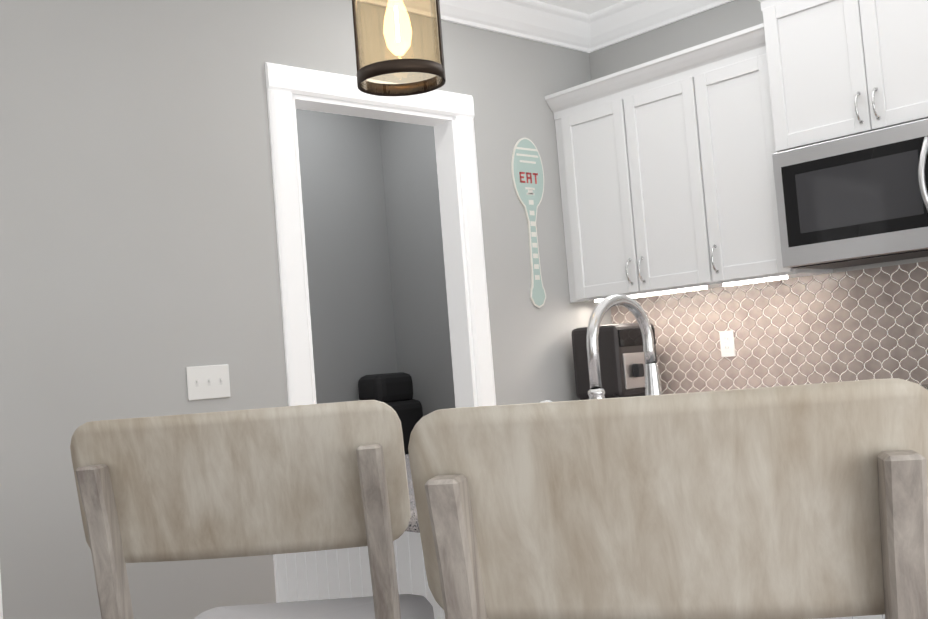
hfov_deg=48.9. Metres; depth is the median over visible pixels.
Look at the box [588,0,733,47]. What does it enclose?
crown molding
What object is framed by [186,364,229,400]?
switch plate
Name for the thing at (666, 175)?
upper cabinet
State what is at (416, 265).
wall
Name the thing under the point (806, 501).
bar stool
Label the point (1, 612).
door frame
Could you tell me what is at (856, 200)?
microwave
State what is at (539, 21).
crown molding
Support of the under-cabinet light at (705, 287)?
attached to the upper cabinet at (666, 175)
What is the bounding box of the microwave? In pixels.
[772,118,927,268]
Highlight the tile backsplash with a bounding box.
[611,261,927,393]
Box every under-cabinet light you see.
[629,286,706,297]
[723,275,787,286]
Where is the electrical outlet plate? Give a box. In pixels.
[719,330,735,356]
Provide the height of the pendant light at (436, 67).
1.052 m
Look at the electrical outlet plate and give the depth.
4.53 m
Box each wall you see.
[0,0,611,618]
[296,109,395,403]
[380,120,455,415]
[589,0,927,288]
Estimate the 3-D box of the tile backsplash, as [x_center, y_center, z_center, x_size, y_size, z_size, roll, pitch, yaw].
[2.026,0.016,3.627,0.006,0.472,3.829,-2,-4,-42]
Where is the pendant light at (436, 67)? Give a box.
[352,0,445,95]
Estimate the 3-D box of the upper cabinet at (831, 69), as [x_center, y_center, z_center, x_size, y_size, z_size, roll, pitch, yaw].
[1.576,-0.988,3.813,0.369,0.678,0.781,-2,-4,-42]
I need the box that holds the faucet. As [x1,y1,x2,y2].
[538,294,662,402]
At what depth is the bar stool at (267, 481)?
1.36 m
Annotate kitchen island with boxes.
[273,534,884,618]
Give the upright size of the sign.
0.795 m
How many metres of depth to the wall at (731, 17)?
4.70 m
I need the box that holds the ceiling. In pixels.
[536,0,624,14]
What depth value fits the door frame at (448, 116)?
4.30 m
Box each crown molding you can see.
[360,0,600,52]
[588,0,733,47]
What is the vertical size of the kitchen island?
0.867 m
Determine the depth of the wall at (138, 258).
3.49 m
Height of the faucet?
0.347 m
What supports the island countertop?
on the kitchen island
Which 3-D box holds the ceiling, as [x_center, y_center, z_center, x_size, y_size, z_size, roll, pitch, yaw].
[-0.240,-1.613,0.732,7.422,0.060,8.343,-2,-4,-42]
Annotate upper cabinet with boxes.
[545,53,707,302]
[673,25,832,287]
[757,0,927,155]
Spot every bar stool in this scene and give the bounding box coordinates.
[70,400,433,618]
[408,378,927,618]
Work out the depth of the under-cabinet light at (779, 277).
4.14 m
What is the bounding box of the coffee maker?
[571,323,656,399]
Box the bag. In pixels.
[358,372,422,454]
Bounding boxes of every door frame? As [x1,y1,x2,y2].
[0,572,2,618]
[265,62,495,407]
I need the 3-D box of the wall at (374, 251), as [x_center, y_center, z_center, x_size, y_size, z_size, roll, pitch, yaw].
[-1.267,0.109,5.167,2.802,2.760,0.120,-2,-4,-42]
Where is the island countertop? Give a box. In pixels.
[403,454,419,533]
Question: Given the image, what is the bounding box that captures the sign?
[511,138,545,307]
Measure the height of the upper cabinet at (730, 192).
0.990 m
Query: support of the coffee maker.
on the countertop

